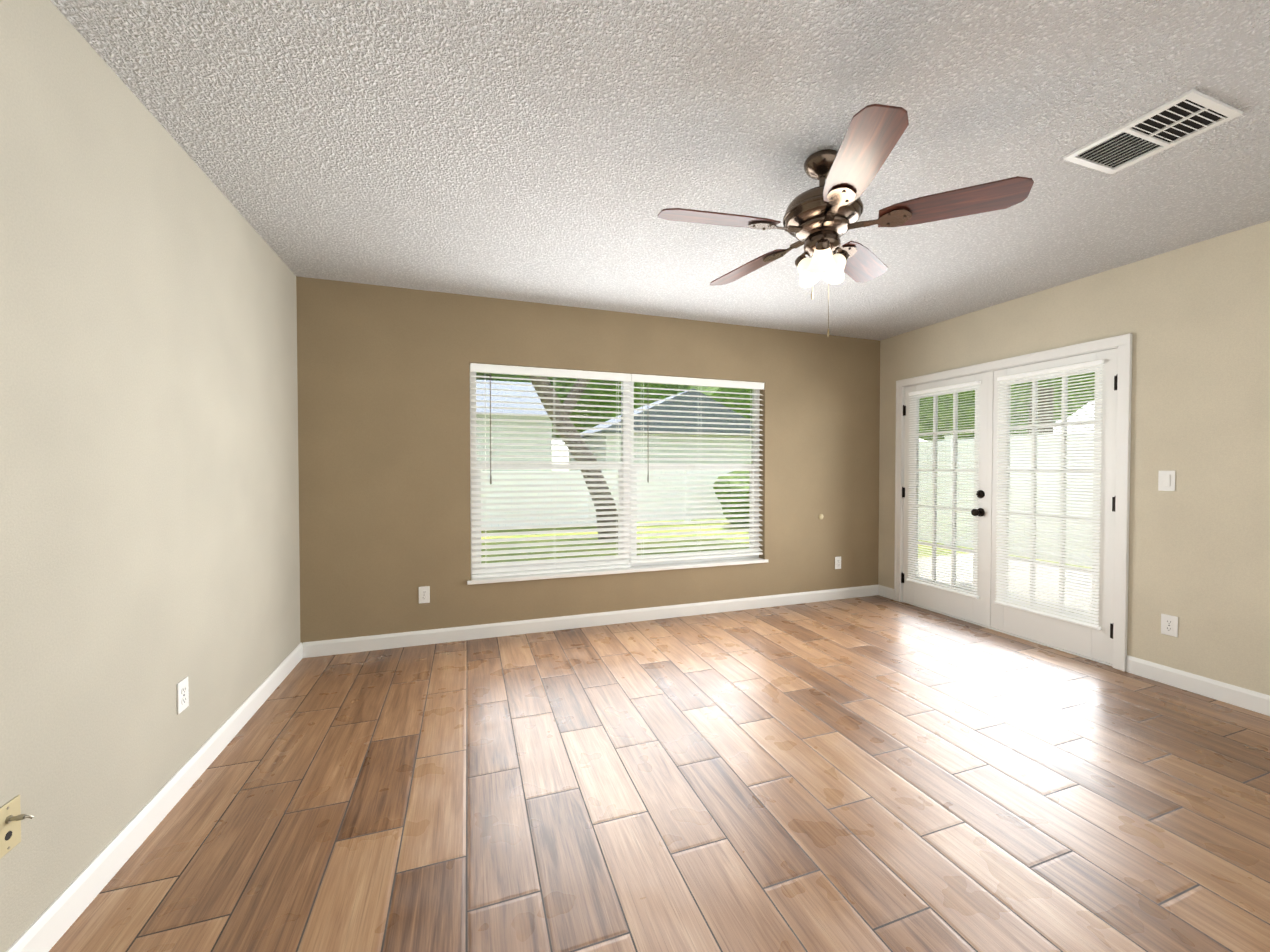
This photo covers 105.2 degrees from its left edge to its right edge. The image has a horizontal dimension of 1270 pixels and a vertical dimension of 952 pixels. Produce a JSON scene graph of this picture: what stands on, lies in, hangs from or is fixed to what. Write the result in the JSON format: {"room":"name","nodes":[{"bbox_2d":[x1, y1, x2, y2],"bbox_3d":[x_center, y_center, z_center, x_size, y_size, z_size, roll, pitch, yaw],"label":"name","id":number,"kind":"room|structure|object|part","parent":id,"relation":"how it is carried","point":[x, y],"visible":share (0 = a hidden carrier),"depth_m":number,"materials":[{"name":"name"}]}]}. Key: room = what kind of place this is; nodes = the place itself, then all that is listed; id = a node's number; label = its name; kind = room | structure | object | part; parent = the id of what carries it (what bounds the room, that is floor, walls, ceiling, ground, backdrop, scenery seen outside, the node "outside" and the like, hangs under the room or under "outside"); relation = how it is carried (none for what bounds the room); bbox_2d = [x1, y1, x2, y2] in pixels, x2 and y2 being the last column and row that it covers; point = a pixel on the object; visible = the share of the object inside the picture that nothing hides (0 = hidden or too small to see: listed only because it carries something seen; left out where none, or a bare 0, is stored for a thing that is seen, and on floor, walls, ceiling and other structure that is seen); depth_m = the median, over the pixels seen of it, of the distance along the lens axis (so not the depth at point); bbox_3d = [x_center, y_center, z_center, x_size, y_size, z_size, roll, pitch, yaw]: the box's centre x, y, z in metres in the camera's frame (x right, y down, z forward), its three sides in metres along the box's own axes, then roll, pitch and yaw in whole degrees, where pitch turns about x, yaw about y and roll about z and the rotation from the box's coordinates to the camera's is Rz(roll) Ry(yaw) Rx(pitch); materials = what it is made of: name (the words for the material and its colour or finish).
{"room":"empty living room","nodes":[
{"label":"empty living room","id":0,"kind":"room"},
{"bbox_2d":[0,0,299,951],"bbox_3d":[-1.480,-0.013,0.928,0.150,2.440,4.550,0,1,-19],"label":"wall","id":1,"kind":"structure","parent":0,"point":[148,452],"depth_m":1.50,"materials":[{"name":"beige paint"}]},
{"bbox_2d":[0,795,33,858],"bbox_3d":[-1.442,0.820,1.135,0.045,0.115,0.070,0,1,-19],"label":"outlet","id":2,"kind":"object","parent":1,"relation":"attached to","point":[11,816],"visible":1,"depth_m":1.13,"materials":[{"name":"beige plastic"}]},
{"bbox_3d":[-1.462,0.820,1.129,0.005,0.115,0.070,0,1,-19],"label":"plate","id":3,"kind":"part","parent":2,"relation":"part of","materials":[{"name":"beige plastic"}]},
{"bbox_2d":[6,642,302,951],"bbox_3d":[-1.402,1.157,0.975,0.014,0.098,4.550,0,1,-19],"label":"baseboard","id":4,"kind":"structure","parent":1,"relation":"attached to","point":[48,928],"depth_m":1.55,"materials":[{"name":"white"}]},
{"bbox_2d":[177,676,188,713],"bbox_3d":[-1.702,0.826,1.829,0.008,0.115,0.070,0,1,-19],"label":"electrical outlet","id":5,"kind":"object","parent":1,"relation":"attached to","point":[182,695],"visible":1,"depth_m":1.82,"materials":[{"name":"white plastic"}]},
{"bbox_2d":[296,276,879,643],"bbox_3d":[0.072,-0.063,3.951,5.060,2.440,0.150,0,1,-19],"label":"wall","id":6,"kind":"structure","parent":0,"point":[383,376],"depth_m":3.44,"materials":[{"name":"brown paint"}]},
{"bbox_2d":[419,586,429,603],"bbox_3d":[-1.457,0.822,3.353,0.070,0.115,0.008,0,1,-19],"label":"electrical outlet","id":7,"kind":"object","parent":6,"relation":"attached to","point":[424,594],"visible":1,"depth_m":3.35,"materials":[{"name":"white plastic"}]},
{"bbox_2d":[302,585,877,657],"bbox_3d":[0.099,1.108,3.893,4.732,0.098,0.014,0,1,-19],"label":"baseboard","id":8,"kind":"structure","parent":6,"relation":"attached to","point":[373,642],"depth_m":3.66,"materials":[{"name":"white"}]},
{"bbox_2d":[470,363,763,578],"bbox_3d":[-0.041,-0.038,3.913,2.438,1.547,0.139,0,1,-19],"label":"window blinds","id":9,"kind":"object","parent":6,"relation":"in","point":[627,540],"depth_m":3.83,"materials":[{"name":"white plastic"}]},
{"bbox_2d":[485,412,485,532],"bbox_3d":[-1.075,-0.012,3.490,0.002,1.460,0.002,0,1,-19],"label":"ladder","id":10,"kind":"object","parent":9,"relation":"hanging from","point":[485,412],"depth_m":3.49,"materials":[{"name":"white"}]},
{"bbox_2d":[490,373,491,483],"bbox_3d":[-1.038,-0.341,3.484,0.012,0.798,0.012,-1,1,-34],"label":"blind wand","id":11,"kind":"object","parent":9,"relation":"hanging from","point":[490,441],"depth_m":3.48,"materials":[{"name":"brown"}]},
{"bbox_2d":[553,378,555,570],"bbox_3d":[-0.602,-0.014,3.653,0.002,1.460,0.002,0,1,-19],"label":"ladder","id":12,"kind":"object","parent":9,"relation":"hanging from","point":[553,378],"depth_m":3.66,"materials":[{"name":"white"}]},
{"bbox_2d":[616,382,616,493],"bbox_3d":[-0.146,-0.018,3.868,0.002,1.460,0.002,0,1,-19],"label":"ladder","id":13,"kind":"object","parent":9,"relation":"hanging from","point":[616,382],"depth_m":3.86,"materials":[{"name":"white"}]},
{"bbox_3d":[-0.028,-0.040,3.876,2.430,1.536,0.060,0,1,-19],"label":"window blind rails","id":14,"kind":"part","parent":9,"relation":"part of","materials":[{"name":"white plastic"}]},
{"bbox_2d":[618,381,618,504],"bbox_3d":[-0.129,-0.017,3.817,0.002,1.460,0.002,0,1,-19],"label":"ladder","id":15,"kind":"object","parent":9,"relation":"hanging from","point":[618,464],"depth_m":3.81,"materials":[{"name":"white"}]},
{"bbox_2d":[643,382,643,560],"bbox_3d":[0.068,-0.033,3.885,0.002,1.430,0.002,0,1,-19],"label":"ladder","id":16,"kind":"object","parent":9,"relation":"hanging from","point":[643,382],"depth_m":3.88,"materials":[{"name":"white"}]},
{"bbox_2d":[647,445,648,481],"bbox_3d":[0.105,-0.347,3.880,0.012,0.798,0.012,-1,1,-34],"label":"blind wand","id":17,"kind":"object","parent":9,"relation":"hanging from","point":[648,445],"depth_m":3.88,"materials":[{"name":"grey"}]},
{"bbox_2d":[750,390,750,473],"bbox_3d":[1.015,-0.040,4.270,0.002,1.430,0.002,0,1,-19],"label":"ladder","id":18,"kind":"object","parent":9,"relation":"hanging from","point":[750,390],"depth_m":4.26,"materials":[{"name":"white fabric"}]},
{"bbox_2d":[753,496,753,553],"bbox_3d":[1.033,-0.039,4.219,0.002,1.430,0.002,0,1,-19],"label":"ladder","id":19,"kind":"object","parent":9,"relation":"hanging from","point":[753,496],"depth_m":4.23,"materials":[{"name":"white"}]},
{"bbox_2d":[467,558,767,584],"bbox_3d":[-0.029,0.749,3.891,2.490,0.026,0.124,0,1,-19],"label":"window sill","id":20,"kind":"structure","parent":6,"relation":"attached to","point":[644,568],"depth_m":3.81,"materials":[{"name":"white wood"}]},
{"bbox_2d":[835,556,840,568],"bbox_3d":[1.889,0.807,4.510,0.070,0.115,0.008,0,1,-19],"label":"electrical outlet","id":21,"kind":"object","parent":6,"relation":"attached to","point":[837,562],"visible":1,"depth_m":4.51,"materials":[{"name":"white plastic"}]},
{"bbox_2d":[49,595,1269,951],"bbox_3d":[0.840,1.268,1.752,5.060,0.149,4.850,0,1,-19],"label":"floor","id":22,"kind":"structure","parent":0,"point":[877,773],"depth_m":1.76,"materials":[{"name":"brown wood"}]},
{"bbox_2d":[50,0,1269,340],"bbox_3d":[0.840,-1.306,1.710,5.060,0.120,4.850,0,1,-19],"label":"ceiling","id":23,"kind":"structure","parent":0,"point":[560,152],"depth_m":1.76,"materials":[{"name":"white paint"}]},
{"bbox_2d":[658,104,1033,336],"bbox_3d":[0.705,-0.898,1.937,1.260,0.702,1.268,0,1,-19],"label":"ceiling fan","id":24,"kind":"object","parent":23,"relation":"hanging from","point":[821,219],"visible":1,"depth_m":1.80,"materials":[{"name":"brown metal"}]},
{"bbox_3d":[0.318,-0.975,1.840,0.462,0.038,0.145,0,1,-11],"label":"blade","id":25,"kind":"part","parent":24,"relation":"part of","materials":[{"name":"brown wood"}]},
{"bbox_3d":[0.531,-0.982,2.300,0.145,0.038,0.462,-1,1,-29],"label":"blade","id":26,"kind":"part","parent":24,"relation":"part of","materials":[{"name":"brown wood"}]},
{"bbox_3d":[0.741,-1.065,1.921,0.298,0.369,0.298,0,1,-19],"label":"motor","id":27,"kind":"part","parent":24,"relation":"part of","materials":[{"name":"brown metal"}]},
{"bbox_3d":[1.034,-0.981,2.239,0.145,0.038,0.462,1,1,43],"label":"blade","id":28,"kind":"part","parent":24,"relation":"part of","materials":[{"name":"brown wood"}]},
{"bbox_3d":[0.689,-0.969,1.495,0.145,0.038,0.462,0,1,7],"label":"blade","id":29,"kind":"part","parent":24,"relation":"part of","materials":[{"name":"brown wood"}]},
{"bbox_3d":[1.132,-0.973,1.741,0.462,0.038,0.145,0,1,25],"label":"blade","id":30,"kind":"part","parent":24,"relation":"part of","materials":[{"name":"brown wood"}]},
{"bbox_2d":[1063,89,1242,173],"bbox_3d":[1.875,-1.239,1.778,0.300,0.015,0.360,0,1,-19],"label":"ceiling vent","id":31,"kind":"object","parent":23,"relation":"in","point":[1183,117],"visible":1,"depth_m":1.75,"materials":[{"name":"white metal"}]},
{"bbox_2d":[878,221,1269,694],"bbox_3d":[3.161,-0.040,2.533,0.150,2.440,4.550,0,1,-19],"label":"wall","id":32,"kind":"structure","parent":0,"point":[1193,320],"depth_m":2.68,"materials":[{"name":"beige paint"}]},
{"bbox_2d":[878,585,893,599],"bbox_3d":[2.372,1.097,4.580,0.014,0.098,0.203,0,1,-19],"label":"baseboard","id":33,"kind":"structure","parent":32,"relation":"attached to","point":[886,592],"depth_m":4.57,"materials":[{"name":"white"}]},
{"bbox_2d":[901,348,1117,663],"bbox_3d":[2.704,0.178,3.690,0.060,1.938,1.560,0,1,-19],"label":"french door","id":34,"kind":"structure","parent":32,"relation":"in","point":[985,610],"depth_m":3.61,"materials":[{"name":"white wood"}]},
{"bbox_2d":[906,360,1103,629],"bbox_3d":[2.665,0.111,3.675,0.101,1.683,1.404,0,1,-19],"label":"door blinds","id":35,"kind":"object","parent":34,"relation":"attached to","point":[977,512],"depth_m":3.40,"materials":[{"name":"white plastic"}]},
{"bbox_3d":[2.633,0.211,3.734,0.077,0.204,0.066,0,1,-19],"label":"knob","id":36,"kind":"part","parent":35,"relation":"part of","materials":[{"name":"black metal"}]},
{"bbox_3d":[2.676,0.111,3.679,0.030,1.683,1.404,0,1,-19],"label":"french door blind rails","id":37,"kind":"part","parent":35,"relation":"part of","materials":[{"name":"white plastic"}]},
{"bbox_3d":[2.683,0.178,3.683,0.015,1.617,1.560,0,1,-19],"label":"french door hinges","id":38,"kind":"part","parent":34,"relation":"part of","materials":[{"name":"black metal"}]},
{"bbox_2d":[894,333,1131,671],"bbox_3d":[2.743,0.150,3.703,0.174,2.019,1.662,0,1,-19],"label":"door frame","id":39,"kind":"structure","parent":32,"relation":"attached to","point":[1123,343],"depth_m":2.95,"materials":[{"name":"white wood"}]},
{"bbox_2d":[1158,471,1175,490],"bbox_3d":[3.003,0.027,2.741,0.012,0.115,0.070,0,1,-19],"label":"light switch","id":40,"kind":"object","parent":32,"relation":"attached to","point":[1166,480],"visible":1,"depth_m":2.74,"materials":[{"name":"white plastic"}]},
{"bbox_2d":[1161,614,1177,636],"bbox_3d":[3.012,0.842,2.735,0.008,0.115,0.070,0,1,-19],"label":"electrical outlet","id":41,"kind":"object","parent":32,"relation":"attached to","point":[1169,625],"visible":1,"depth_m":2.73,"materials":[{"name":"white plastic"}]},
{"bbox_2d":[1126,655,1269,715],"bbox_3d":[3.388,1.146,1.643,0.014,0.098,2.681,0,1,-19],"label":"baseboard","id":42,"kind":"structure","parent":32,"relation":"attached to","point":[1254,701],"depth_m":2.61,"materials":[{"name":"white"}]},
{"label":"outside","id":43,"kind":"structure","parent":0,"visible":0},
{"bbox_2d":[481,519,1091,568],"bbox_3d":[-1.104,1.267,15.393,90.000,0.300,90.000,0,1,-19],"label":"ground","id":44,"kind":"structure","parent":43,"point":[556,540],"depth_m":9.05,"materials":[{"name":"green plant"}]},
{"bbox_2d":[476,414,551,470],"bbox_3d":[-8.593,-0.348,16.215,10.400,2.898,7.500,0,1,-19],"label":"house","id":45,"kind":"structure","parent":44,"relation":"on","point":[512,435],"depth_m":13.99,"materials":[{"name":"white"}]},
{"bbox_2d":[476,380,547,414],"bbox_3d":[-8.593,-2.599,16.177,11.100,1.600,8.200,0,1,-19],"label":"house roof","id":46,"kind":"structure","parent":45,"relation":"on","point":[511,387],"depth_m":15.17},
{"bbox_2d":[529,376,620,539],"bbox_3d":[-1.825,-3.173,9.072,10.243,8.879,7.190,0,1,-19],"label":"tree","id":47,"kind":"object","parent":44,"relation":"on","point":[583,385],"depth_m":8.84,"materials":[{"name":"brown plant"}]},
{"bbox_3d":[-1.825,-4.683,9.047,10.243,5.858,7.190,0,1,-19],"label":"crown","id":48,"kind":"part","parent":47,"relation":"part of","materials":[{"name":"green plant"}]},
{"bbox_2d":[470,470,731,526],"bbox_3d":[-7.063,0.518,9.509,23.050,1.388,0.150,0,1,-19],"label":"fence","id":49,"kind":"object","parent":44,"relation":"on","point":[580,493],"depth_m":11.45,"materials":[{"name":"plastic"}]},
{"bbox_2d":[569,432,751,470],"bbox_3d":[0.845,-0.198,19.217,5.800,2.498,6.000,0,1,-19],"label":"house","id":50,"kind":"structure","parent":44,"relation":"on","point":[671,445],"depth_m":16.33,"materials":[{"name":"white"}]},
{"bbox_2d":[561,388,751,441],"bbox_3d":[0.845,-2.199,19.184,6.500,1.500,6.700,0,1,-19],"label":"house roof","id":51,"kind":"structure","parent":50,"relation":"on","point":[682,414],"depth_m":16.02,"materials":[{"name":"grey"}]},
{"bbox_2d":[713,463,749,523],"bbox_3d":[-2.160,0.559,9.549,13.213,1.851,2.095,0,1,-19],"label":"shrubs","id":52,"kind":"object","parent":44,"relation":"on","point":[736,487],"depth_m":11.14,"materials":[{"name":"green plant"}]},
{"bbox_2d":[476,372,1094,440],"bbox_3d":[-5.269,-5.398,15.634,46.224,13.069,38.430,0,1,-19],"label":"trees","id":53,"kind":"object","parent":44,"relation":"on","point":[668,386],"depth_m":24.39,"materials":[{"name":"green plant"}]},
{"bbox_2d":[918,554,1091,616],"bbox_3d":[4.330,1.238,4.467,3.270,0.119,4.600,0,1,-19],"label":"patio","id":54,"kind":"structure","parent":44,"relation":"on","point":[1009,577],"depth_m":5.60,"materials":[{"name":"concrete"}]},
{"bbox_2d":[918,432,1093,564],"bbox_3d":[6.721,0.318,4.988,0.150,1.938,17.400,0,1,-19],"label":"fence","id":55,"kind":"object","parent":44,"relation":"on","point":[948,453],"depth_m":7.46,"materials":[{"name":"plastic"}]}
]}

